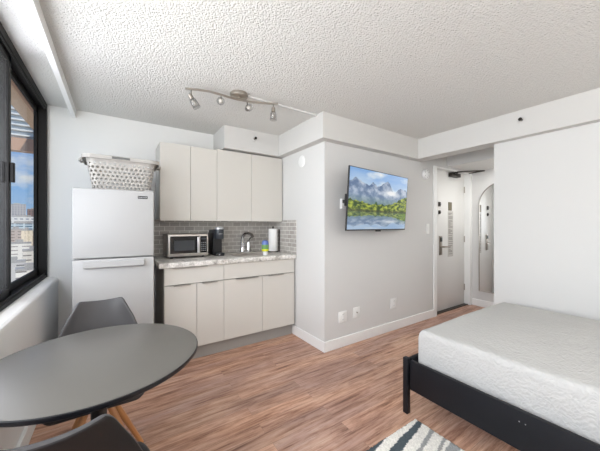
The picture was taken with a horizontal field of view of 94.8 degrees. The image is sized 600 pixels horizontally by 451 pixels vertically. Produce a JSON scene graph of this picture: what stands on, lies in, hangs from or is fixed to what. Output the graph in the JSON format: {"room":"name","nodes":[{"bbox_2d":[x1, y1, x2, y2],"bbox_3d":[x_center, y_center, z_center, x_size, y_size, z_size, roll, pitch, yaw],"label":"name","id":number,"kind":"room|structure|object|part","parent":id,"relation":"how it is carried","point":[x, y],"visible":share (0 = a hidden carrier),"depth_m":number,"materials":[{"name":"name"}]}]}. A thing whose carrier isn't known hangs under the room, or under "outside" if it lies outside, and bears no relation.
{"room":"studio apartment","nodes":[
{"label":"studio apartment","id":0,"kind":"room"},
{"bbox_2d":[0,277,57,449],"bbox_3d":[-0.647,0.874,0.031,0.158,0.813,5.970,0,0,-34],"label":"wall","id":1,"kind":"structure","parent":0,"point":[30,320],"depth_m":1.70,"materials":[{"name":"white paint"}]},
{"bbox_2d":[0,22,46,311],"bbox_3d":[-1.832,-0.317,1.738,0.085,1.567,1.805,0,0,-34],"label":"window","id":2,"kind":"structure","parent":1,"relation":"in","point":[12,66],"depth_m":1.79,"materials":[{"name":"black metal"}]},
{"bbox_3d":[-1.568,-0.304,1.366,0.017,1.476,0.804,0,0,-34],"label":"sash","id":3,"kind":"part","parent":2,"relation":"part of","materials":[{"name":"black metal"}]},
{"bbox_3d":[-2.062,-0.304,2.057,0.036,1.476,0.918,0,0,-34],"label":"sash","id":4,"kind":"part","parent":2,"relation":"part of","materials":[{"name":"black metal"}]},
{"bbox_2d":[15,425,35,447],"bbox_3d":[-0.573,1.227,0.080,0.020,0.106,5.970,0,0,-34],"label":"baseboard","id":5,"kind":"structure","parent":1,"relation":"attached to","point":[27,433],"depth_m":1.58,"materials":[{"name":"white paint"}]},
{"bbox_2d":[47,105,212,336],"bbox_3d":[-1.388,0.090,3.204,2.452,2.380,0.130,0,0,-34],"label":"wall","id":6,"kind":"structure","parent":0,"point":[68,137],"depth_m":2.61,"materials":[{"name":"white paint"}]},
{"bbox_2d":[24,0,75,117],"bbox_3d":[-0.487,-1.061,0.137,0.032,0.078,5.970,0,0,-34],"label":"trim","id":7,"kind":"structure","parent":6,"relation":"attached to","point":[33,6],"depth_m":1.62,"materials":[{"name":"white paint"}]},
{"bbox_2d":[156,142,216,220],"bbox_3d":[-1.237,-0.436,3.005,0.560,0.776,0.351,0,0,-34],"label":"upper cabinet","id":8,"kind":"object","parent":6,"relation":"attached to","point":[186,180],"visible":1,"depth_m":2.85,"materials":[{"name":"grey laminate"}]},
{"bbox_3d":[-1.259,-0.435,2.790,0.282,0.774,0.019,0,0,-34],"label":"door","id":9,"kind":"part","parent":8,"relation":"part of","materials":[{"name":"grey laminate"}]},
{"bbox_3d":[-1.026,-0.435,2.946,0.272,0.774,0.019,0,0,-34],"label":"door","id":10,"kind":"part","parent":8,"relation":"part of","materials":[{"name":"grey laminate"}]},
{"bbox_2d":[153,220,295,255],"bbox_3d":[-0.858,0.147,3.077,1.512,0.425,0.670,0,0,-34],"label":"backsplash","id":11,"kind":"structure","parent":6,"relation":"attached to","point":[233,230],"depth_m":3.42,"materials":[{"name":"grey tile"}]},
{"bbox_2d":[213,125,278,157],"bbox_3d":[-0.657,-0.976,3.369,0.676,0.248,0.407,0,0,-34],"label":"soffit","id":12,"kind":"object","parent":6,"relation":"attached to","point":[229,138],"depth_m":3.18,"materials":[{"name":"grey paint"}]},
{"bbox_2d":[216,149,281,221],"bbox_3d":[-0.663,-0.443,3.388,0.819,0.788,0.351,0,0,-34],"label":"upper cabinet","id":13,"kind":"object","parent":6,"relation":"attached to","point":[249,186],"visible":0.98,"depth_m":3.22,"materials":[{"name":"grey laminate"}]},
{"bbox_3d":[-0.743,-0.442,3.135,0.403,0.787,0.019,0,0,-34],"label":"door","id":14,"kind":"part","parent":13,"relation":"part of","materials":[{"name":"grey laminate"}]},
{"bbox_3d":[-0.403,-0.442,3.363,0.410,0.787,0.019,0,0,-34],"label":"door","id":15,"kind":"part","parent":13,"relation":"part of","materials":[{"name":"grey laminate"}]},
{"bbox_2d":[29,305,519,450],"bbox_3d":[1.621,1.340,1.534,5.600,0.120,6.250,0,0,-34],"label":"floor","id":16,"kind":"structure","parent":0,"point":[283,393],"depth_m":1.97,"materials":[{"name":"laminate"}]},
{"bbox_2d":[0,414,149,450],"bbox_3d":[-0.661,0.863,0.770,0.472,0.845,0.491,0,0,-34],"label":"dining chair","id":17,"kind":"object","parent":16,"relation":"on","point":[104,432],"visible":1,"depth_m":0.63,"materials":[{"name":"black plastic"}]},
{"bbox_2d":[43,297,143,441],"bbox_3d":[-1.065,0.863,1.464,0.472,0.845,0.491,0,0,-34],"label":"dining chair","id":18,"kind":"object","parent":16,"relation":"on","point":[86,315],"visible":0.38,"depth_m":1.60,"materials":[{"name":"black plastic"}]},
{"bbox_3d":[-1.170,1.073,1.414,0.217,0.423,0.034,0,0,-7],"label":"leg","id":19,"kind":"part","parent":18,"relation":"part of","materials":[{"name":"brown wood"}]},
{"bbox_3d":[-1.068,1.073,1.269,0.034,0.425,0.250,0,0,14],"label":"leg","id":20,"kind":"part","parent":18,"relation":"part of","materials":[{"name":"brown wood"}]},
{"bbox_3d":[-0.883,1.073,1.392,0.250,0.425,0.034,0,0,9],"label":"leg","id":21,"kind":"part","parent":18,"relation":"part of","materials":[{"name":"brown wood"}]},
{"bbox_3d":[-0.979,1.073,1.542,0.034,0.423,0.216,0,0,30],"label":"leg","id":22,"kind":"part","parent":18,"relation":"part of","materials":[{"name":"brown wood"}]},
{"bbox_2d":[0,323,197,427],"bbox_3d":[-0.832,0.910,1.142,0.766,0.740,0.766,0,0,-34],"label":"dining table","id":23,"kind":"object","parent":16,"relation":"on","point":[93,371],"visible":1,"depth_m":1.03,"materials":[{"name":"grey laminate"}]},
{"bbox_2d":[72,187,153,323],"bbox_3d":[-1.597,0.494,2.414,0.535,1.572,0.651,0,0,-31],"label":"refrigerator","id":24,"kind":"object","parent":16,"relation":"on","point":[113,230],"visible":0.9,"depth_m":2.16,"materials":[{"name":"white metal"}]},
{"bbox_3d":[-1.459,0.742,2.186,0.535,0.967,0.057,0,0,-31],"label":"fridge door","id":25,"kind":"part","parent":24,"relation":"part of","materials":[{"name":"white metal"}]},
{"bbox_3d":[-1.459,-0.016,2.186,0.535,0.532,0.057,0,0,-31],"label":"freezer door","id":26,"kind":"part","parent":24,"relation":"part of","materials":[{"name":"white metal"}]},
{"bbox_3d":[-1.438,0.296,2.147,0.391,0.049,0.030,0,0,-31],"label":"handle","id":27,"kind":"part","parent":24,"relation":"part of","materials":[{"name":"white plastic"}]},
{"bbox_2d":[78,153,160,190],"bbox_3d":[-1.569,-0.420,2.438,0.608,0.284,0.426,0,0,-34],"label":"laundry basket","id":28,"kind":"object","parent":24,"relation":"on","point":[95,169],"visible":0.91,"depth_m":2.31,"materials":[{"name":"grey plastic"}]},
{"bbox_2d":[155,264,223,358],"bbox_3d":[-1.156,0.831,2.864,0.539,0.898,0.673,0,0,-34],"label":"base cabinet","id":29,"kind":"object","parent":16,"relation":"on","point":[191,299],"visible":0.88,"depth_m":2.63,"materials":[{"name":"grey laminate"}]},
{"bbox_3d":[-1.097,0.846,2.539,0.275,0.598,0.019,0,0,-34],"label":"door","id":30,"kind":"part","parent":29,"relation":"part of","materials":[{"name":"grey laminate"}]},
{"bbox_3d":[-1.018,0.388,2.568,0.310,0.008,0.028,0,0,-34],"label":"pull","id":31,"kind":"part","parent":29,"relation":"part of","materials":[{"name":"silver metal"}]},
{"bbox_3d":[-0.988,0.463,2.612,0.536,0.155,0.019,0,0,-34],"label":"drawer","id":32,"kind":"part","parent":29,"relation":"part of","materials":[{"name":"grey laminate"}]},
{"bbox_3d":[-0.872,0.846,2.689,0.258,0.598,0.019,0,0,-34],"label":"door","id":33,"kind":"part","parent":29,"relation":"part of","materials":[{"name":"grey laminate"}]},
{"bbox_2d":[222,259,293,350],"bbox_3d":[-0.585,0.831,3.246,0.836,0.898,0.673,0,0,-34],"label":"base cabinet","id":34,"kind":"object","parent":16,"relation":"on","point":[258,295],"visible":0.86,"depth_m":2.96,"materials":[{"name":"grey laminate"}]},
{"bbox_2d":[154,251,295,268],"bbox_3d":[-0.826,0.358,3.084,1.422,0.046,0.675,0,0,-34],"label":"countertop","id":35,"kind":"structure","parent":34,"relation":"on","point":[162,262],"depth_m":2.80,"materials":[{"name":"stone"}]},
{"bbox_2d":[163,233,207,258],"bbox_3d":[-1.232,0.211,2.973,0.390,0.247,0.388,0,0,-34],"label":"microwave","id":36,"kind":"object","parent":35,"relation":"on","point":[174,244],"visible":0.99,"depth_m":2.84,"materials":[{"name":"silver metal"}]},
{"bbox_3d":[-1.186,0.203,2.828,0.305,0.226,0.024,0,0,-34],"label":"door","id":37,"kind":"part","parent":36,"relation":"part of","materials":[{"name":"silver metal"}]},
{"bbox_3d":[-1.174,0.198,2.820,0.282,0.175,0.003,0,0,-34],"label":"door glass","id":38,"kind":"part","parent":36,"relation":"part of","materials":[{"name":"black glass"}]},
{"bbox_3d":[-1.060,0.201,2.876,0.024,0.165,0.036,0,0,-34],"label":"handle","id":39,"kind":"part","parent":36,"relation":"part of","materials":[{"name":"silver metal"}]},
{"bbox_3d":[-1.020,0.198,2.923,0.068,0.175,0.003,0,0,-34],"label":"panel glass","id":40,"kind":"part","parent":36,"relation":"part of","materials":[{"name":"black"}]},
{"bbox_3d":[-1.024,0.203,2.936,0.084,0.226,0.024,0,0,-34],"label":"control panel","id":41,"kind":"part","parent":36,"relation":"part of","materials":[{"name":"black plastic"}]},
{"bbox_2d":[208,227,224,255],"bbox_3d":[-0.938,0.174,3.191,0.180,0.321,0.358,0,0,-34],"label":"coffee maker","id":42,"kind":"object","parent":35,"relation":"on","point":[215,236],"visible":0.99,"depth_m":3.10,"materials":[{"name":"black plastic"}]},
{"bbox_2d":[239,231,253,252],"bbox_3d":[-0.645,0.204,3.390,0.154,0.262,0.198,0,0,-34],"label":"faucet","id":43,"kind":"object","parent":35,"relation":"on","point":[245,232],"visible":0.99,"depth_m":3.41,"materials":[{"name":"silver metal"}]},
{"bbox_3d":[-0.633,0.228,3.458,0.051,0.190,0.097,0,0,-45],"label":"handle","id":44,"kind":"part","parent":43,"relation":"part of","materials":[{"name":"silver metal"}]},
{"bbox_2d":[226,251,275,256],"bbox_3d":[-0.566,0.410,3.242,0.496,0.159,0.376,0,0,-34],"label":"sink","id":45,"kind":"object","parent":35,"relation":"in","point":[261,252],"visible":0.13,"depth_m":3.34,"materials":[{"name":"silver metal"}]},
{"bbox_2d":[231,252,272,255],"bbox_3d":[-0.566,0.411,3.242,0.436,0.158,0.316,0,0,-34],"label":"basin","id":46,"kind":"object","parent":45,"relation":"in","point":[245,253],"depth_m":3.38,"materials":[{"name":"silver metal"}]},
{"bbox_2d":[262,240,268,254],"bbox_3d":[-0.392,0.251,3.106,0.082,0.169,0.082,0,0,-34],"label":"soap bottle","id":47,"kind":"object","parent":35,"relation":"on","point":[265,244],"visible":0.98,"depth_m":3.08,"materials":[{"name":"multicoloured plastic"}]},
{"bbox_2d":[268,226,279,251],"bbox_3d":[-0.340,0.172,3.501,0.142,0.325,0.136,0,0,-34],"label":"paper towel holder","id":48,"kind":"object","parent":35,"relation":"on","point":[273,233],"visible":0.95,"depth_m":3.46,"materials":[{"name":"white paper"}]},
{"bbox_3d":[-0.588,0.846,2.879,0.421,0.598,0.019,0,0,-34],"label":"door","id":49,"kind":"part","parent":34,"relation":"part of","materials":[{"name":"grey laminate"}]},
{"bbox_3d":[-0.416,0.463,2.994,0.833,0.155,0.019,0,0,-34],"label":"drawer","id":50,"kind":"part","parent":34,"relation":"part of","materials":[{"name":"grey laminate"}]},
{"bbox_3d":[-0.240,0.846,3.111,0.409,0.598,0.019,0,0,-34],"label":"door","id":51,"kind":"part","parent":34,"relation":"part of","materials":[{"name":"grey laminate"}]},
{"bbox_2d":[366,419,464,450],"bbox_3d":[0.761,1.269,0.892,1.020,0.016,1.542,0,0,-34],"label":"area rug","id":52,"kind":"object","parent":16,"relation":"on","point":[415,436],"visible":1,"depth_m":1.62,"materials":[{"name":"white carpet"}]},
{"bbox_2d":[403,353,599,450],"bbox_3d":[1.889,0.880,1.457,1.480,0.800,2.045,0,0,-34],"label":"frame","id":53,"kind":"object","parent":16,"relation":"on","point":[523,430],"visible":0.5,"depth_m":1.48,"materials":[{"name":"black wood"}]},
{"bbox_3d":[0.730,1.091,1.891,0.036,0.378,0.036,0,0,-34],"label":"post","id":54,"kind":"part","parent":53,"relation":"part of","materials":[{"name":"black wood"}]},
{"bbox_3d":[1.334,1.010,2.288,1.384,0.196,0.028,0,0,-34],"label":"rail","id":55,"kind":"part","parent":53,"relation":"part of","materials":[{"name":"black wood"}]},
{"bbox_2d":[0,0,599,138],"bbox_3d":[1.621,-1.170,1.534,5.600,0.140,6.250,0,0,-34],"label":"ceiling","id":56,"kind":"structure","parent":0,"point":[418,69],"depth_m":1.79,"materials":[{"name":"white paint"}]},
{"bbox_2d":[185,87,277,118],"bbox_3d":[-0.544,-0.998,2.268,0.732,0.205,0.178,0,0,-30],"label":"track light","id":57,"kind":"object","parent":56,"relation":"attached to","point":[239,95],"visible":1,"depth_m":2.26,"materials":[{"name":"silver metal"}]},
{"bbox_2d":[248,95,316,116],"bbox_3d":[-0.170,-1.094,2.525,0.803,0.012,0.024,0,0,-34],"label":"trim","id":58,"kind":"structure","parent":56,"relation":"attached to","point":[250,97],"depth_m":2.54,"materials":[{"name":"white paint"}]},
{"bbox_2d":[282,144,317,337],"bbox_3d":[-0.071,0.090,3.349,0.100,2.380,1.092,0,0,-34],"label":"wall","id":59,"kind":"structure","parent":0,"point":[299,184],"depth_m":3.08,"materials":[{"name":"white paint"}]},
{"bbox_2d":[298,155,304,166],"bbox_3d":[0.016,-0.725,3.120,0.010,0.132,0.132,0,0,-34],"label":"cover","id":60,"kind":"object","parent":59,"relation":"attached to","point":[301,162],"visible":1,"depth_m":3.11,"materials":[{"name":"white plastic"}]},
{"bbox_2d":[292,325,324,352],"bbox_3d":[0.080,1.227,3.023,0.012,0.106,0.606,0,0,-34],"label":"baseboard","id":61,"kind":"structure","parent":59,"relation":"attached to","point":[317,343],"depth_m":2.98,"materials":[{"name":"white paint"}]},
{"bbox_2d":[318,141,470,341],"bbox_3d":[1.486,0.090,3.673,3.048,2.380,0.100,0,0,-34],"label":"wall","id":62,"kind":"structure","parent":0,"point":[366,269],"depth_m":3.15,"materials":[{"name":"white paint"}]},
{"bbox_2d":[339,310,346,322],"bbox_3d":[0.452,0.965,2.916,0.115,0.115,0.010,0,0,-34],"label":"wall outlet","id":63,"kind":"object","parent":62,"relation":"attached to","point":[342,315],"visible":1,"depth_m":2.91,"materials":[{"name":"white plastic"}]},
{"bbox_2d":[340,199,345,208],"bbox_3d":[0.462,-0.229,2.914,0.083,0.107,0.024,0,0,-34],"label":"thermostat","id":64,"kind":"object","parent":62,"relation":"attached to","point":[342,206],"visible":0.59,"depth_m":2.90,"materials":[{"name":"white plastic"}]},
{"bbox_2d":[275,112,417,159],"bbox_3d":[0.509,-0.975,3.624,1.547,0.250,1.280,0,0,-34],"label":"soffit","id":65,"kind":"structure","parent":62,"relation":"attached to","point":[325,126],"depth_m":3.00,"materials":[{"name":"grey paint"}]},
{"bbox_2d":[353,306,359,317],"bbox_3d":[0.624,0.952,3.026,0.100,0.115,0.018,0,0,-34],"label":"cable plate","id":66,"kind":"object","parent":62,"relation":"attached to","point":[356,310],"visible":1,"depth_m":3.02,"materials":[{"name":"white plastic"}]},
{"bbox_2d":[344,165,407,231],"bbox_3d":[0.826,-0.255,3.059,1.110,0.640,0.199,0,0,-41],"label":"television","id":67,"kind":"object","parent":62,"relation":"attached to","point":[374,200],"visible":1,"depth_m":2.92,"materials":[{"name":"black plastic"}]},
{"bbox_2d":[325,309,433,352],"bbox_3d":[1.060,1.227,3.320,1.948,0.106,0.012,0,0,-34],"label":"baseboard","id":68,"kind":"structure","parent":62,"relation":"attached to","point":[346,340],"depth_m":3.19,"materials":[{"name":"white paint"}]},
{"bbox_2d":[391,297,396,308],"bbox_3d":[1.149,0.951,3.381,0.115,0.125,0.010,0,0,-34],"label":"wall outlet","id":69,"kind":"object","parent":62,"relation":"attached to","point":[393,300],"visible":1,"depth_m":3.38,"materials":[{"name":"white plastic"}]},
{"bbox_2d":[422,169,429,178],"bbox_3d":[1.710,-0.695,3.740,0.136,0.136,0.036,0,0,-34],"label":"smoke detector","id":70,"kind":"object","parent":62,"relation":"attached to","point":[425,173],"visible":1,"depth_m":3.72,"materials":[{"name":"white plastic"}]},
{"bbox_2d":[426,224,428,233],"bbox_3d":[1.753,0.045,3.784,0.070,0.140,0.012,0,0,-34],"label":"light switch","id":71,"kind":"object","parent":62,"relation":"attached to","point":[427,225],"visible":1,"depth_m":3.77,"materials":[{"name":"white plastic"}]},
{"bbox_2d":[433,166,471,316],"bbox_3d":[2.300,0.221,4.208,1.100,2.118,0.114,0,0,-34],"label":"trim","id":72,"kind":"structure","parent":62,"relation":"attached to","point":[467,177],"depth_m":4.44,"materials":[{"name":"white paint"}]},
{"bbox_2d":[437,170,484,314],"bbox_3d":[2.358,0.219,4.127,0.964,2.122,0.398,0,0,-34],"label":"door","id":73,"kind":"structure","parent":62,"relation":"in","point":[450,186],"depth_m":4.26,"materials":[{"name":"white paint"}]},
{"bbox_3d":[2.094,0.297,4.110,0.080,0.285,0.012,0,0,-34],"label":"lever plate","id":74,"kind":"part","parent":73,"relation":"part of","materials":[{"name":"silver metal"}]},
{"bbox_2d":[448,202,451,210],"bbox_3d":[2.317,-0.295,4.263,0.100,0.130,0.006,0,0,-34],"label":"placard","id":75,"kind":"object","parent":73,"relation":"attached to","point":[449,203],"visible":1,"depth_m":4.26,"materials":[{"name":"brown"}]},
{"bbox_2d":[448,211,452,256],"bbox_3d":[2.329,0.130,4.272,0.150,0.700,0.004,0,0,-34],"label":"notice","id":76,"kind":"object","parent":73,"relation":"attached to","point":[450,213],"visible":0.96,"depth_m":4.27,"materials":[{"name":"grey paper"}]},
{"bbox_3d":[2.602,-0.818,4.214,0.409,0.046,0.273,0,0,-34],"label":"closer arm","id":77,"kind":"part","parent":73,"relation":"part of","materials":[{"name":"brown metal"}]},
{"bbox_2d":[472,169,493,301],"bbox_3d":[3.052,0.090,4.180,0.120,2.380,1.240,0,0,-34],"label":"wall","id":78,"kind":"structure","parent":0,"point":[481,181],"depth_m":4.40,"materials":[{"name":"white paint"}]},
{"bbox_2d":[472,298,493,307],"bbox_3d":[3.029,1.227,4.096,0.012,0.106,0.893,0,0,-34],"label":"baseboard","id":79,"kind":"structure","parent":78,"relation":"attached to","point":[477,302],"depth_m":4.34,"materials":[{"name":"white paint"}]},
{"bbox_2d":[479,183,493,293],"bbox_3d":[3.030,0.182,4.079,0.028,1.705,0.700,0,0,-34],"label":"arched mirror","id":80,"kind":"object","parent":78,"relation":"attached to","point":[486,202],"visible":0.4,"depth_m":4.28,"materials":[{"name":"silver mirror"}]},
{"bbox_2d":[494,122,599,320],"bbox_3d":[3.735,0.090,1.700,1.500,2.380,3.877,0,0,-34],"label":"wall","id":81,"kind":"structure","parent":0,"point":[547,185],"depth_m":2.51,"materials":[{"name":"white paint"}]},
{"bbox_2d":[447,147,493,170],"bbox_3d":[2.724,-0.984,3.897,0.740,0.233,0.901,0,0,-34],"label":"ceiling","id":82,"kind":"structure","parent":81,"relation":"attached to","point":[483,159],"depth_m":3.86,"materials":[{"name":"white paint"}]},
{"bbox_2d":[413,88,599,161],"bbox_3d":[2.865,-0.975,1.661,0.190,0.250,4.778,0,0,-34],"label":"ceiling beam","id":83,"kind":"structure","parent":81,"relation":"attached to","point":[583,108],"depth_m":2.66,"materials":[{"name":"grey paint"}]},
{"bbox_2d":[518,117,525,122],"bbox_3d":[2.088,-1.000,2.607,0.051,0.060,0.060,0,0,-34],"label":"sprinkler","id":84,"kind":"object","parent":83,"relation":"attached to","point":[521,119],"visible":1,"depth_m":2.60,"materials":[{"name":"grey paint"}]},
{"label":"outside","id":85,"kind":"structure","parent":0,"visible":0},
{"bbox_3d":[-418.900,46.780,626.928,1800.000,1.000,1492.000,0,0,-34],"label":"ground","id":86,"kind":"structure","parent":85,"visible":0},
{"bbox_2d":[11,227,24,241],"bbox_3d":[-333.078,23.780,324.059,14.900,45.000,12.000,0,0,-45],"label":"building","id":87,"kind":"structure","parent":86,"relation":"on","point":[15,232],"depth_m":320.14,"materials":[{"name":"grey"}]},
{"bbox_2d":[11,256,25,281],"bbox_3d":[-179.446,32.930,172.980,10.900,26.700,8.800,0,0,-45],"label":"building","id":88,"kind":"structure","parent":86,"relation":"on","point":[15,263],"depth_m":170.61,"materials":[{"name":"grey"}]},
{"bbox_2d":[11,203,25,215],"bbox_3d":[-726.055,-5.370,708.953,32.100,103.300,25.760,0,0,-45],"label":"building","id":89,"kind":"structure","parent":86,"relation":"on","point":[16,208],"depth_m":701.47,"materials":[{"name":"grey concrete"}]},
{"bbox_2d":[11,239,30,259],"bbox_3d":[-247.374,29.330,243.935,14.300,33.900,11.520,0,0,-45],"label":"building","id":90,"kind":"structure","parent":86,"relation":"on","point":[16,247],"depth_m":239.77,"materials":[{"name":"grey"}]},
{"bbox_2d":[11,221,32,229],"bbox_3d":[-393.947,20.080,394.134,50.000,52.400,40.080,0,0,-45],"label":"building","id":91,"kind":"structure","parent":86,"relation":"on","point":[21,224],"depth_m":380.96,"materials":[{"name":"grey"}]},
{"bbox_2d":[11,215,32,222],"bbox_3d":[-494.304,13.980,495.320,54.300,64.600,43.520,0,0,-45],"label":"building","id":92,"kind":"structure","parent":86,"relation":"on","point":[17,217],"depth_m":479.18,"materials":[{"name":"grey concrete"}]},
{"bbox_2d":[15,263,32,278],"bbox_3d":[-149.806,33.530,153.045,11.300,25.500,9.120,0,0,-45],"label":"building","id":93,"kind":"structure","parent":86,"relation":"on","point":[28,267],"depth_m":148.77,"materials":[{"name":"grey"}]},
{"bbox_2d":[21,227,32,245],"bbox_3d":[-299.364,24.180,302.590,9.600,44.200,7.760,0,0,-45],"label":"building","id":94,"kind":"structure","parent":86,"relation":"on","point":[26,235],"depth_m":300.52,"materials":[{"name":"grey"}]},
{"bbox_2d":[22,246,32,262],"bbox_3d":[-196.068,30.580,203.285,12.000,31.400,9.680,0,0,-45],"label":"building","id":95,"kind":"structure","parent":86,"relation":"on","point":[27,253],"depth_m":198.39,"materials":[{"name":"grey"}]},
{"bbox_2d":[27,208,32,215],"bbox_3d":[-604.332,3.330,625.739,20.600,85.900,16.560,0,0,-45],"label":"building","id":96,"kind":"structure","parent":86,"relation":"on","point":[29,211],"depth_m":616.63,"materials":[{"name":"grey"}]},
{"bbox_3d":[1.916,0.857,1.461,1.310,0.255,1.900,0,0,-34],"label":"mattress","id":97,"kind":"object","parent":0,"visible":0},
{"bbox_2d":[418,302,599,443],"bbox_3d":[1.918,0.822,1.470,1.355,0.246,1.949,0,0,-34],"label":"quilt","id":98,"kind":"object","parent":97,"relation":"on","point":[544,364],"visible":1,"depth_m":1.58,"materials":[{"name":"grey fabric"}]},
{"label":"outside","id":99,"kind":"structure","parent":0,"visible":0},
{"bbox_2d":[11,79,32,153],"bbox_3d":[-3.487,-1.488,1.615,2.795,0.865,4.560,0,0,-34],"label":"roof overhang","id":100,"kind":"object","parent":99,"point":[21,110],"visible":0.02,"depth_m":3.85,"materials":[{"name":"brown paint"}]},
{"bbox_3d":[-4.684,-1.405,3.392,2.780,0.012,0.035,0,0,-34],"label":"louvre blade","id":101,"kind":"part","parent":100,"relation":"part of","materials":[{"name":"grey"}]},
{"bbox_3d":[-4.710,-1.575,3.431,2.780,0.690,0.060,0,0,-34],"label":"louvre panel","id":102,"kind":"part","parent":100,"relation":"part of","materials":[{"name":"white"}]},
{"bbox_3d":[-4.684,-1.333,3.392,2.780,0.012,0.035,0,0,-34],"label":"louvre blade","id":103,"kind":"part","parent":100,"relation":"part of","materials":[{"name":"grey"}]},
{"bbox_3d":[-4.684,-1.261,3.392,2.780,0.012,0.035,0,0,-34],"label":"louvre blade","id":104,"kind":"part","parent":100,"relation":"part of","materials":[{"name":"grey"}]}
]}

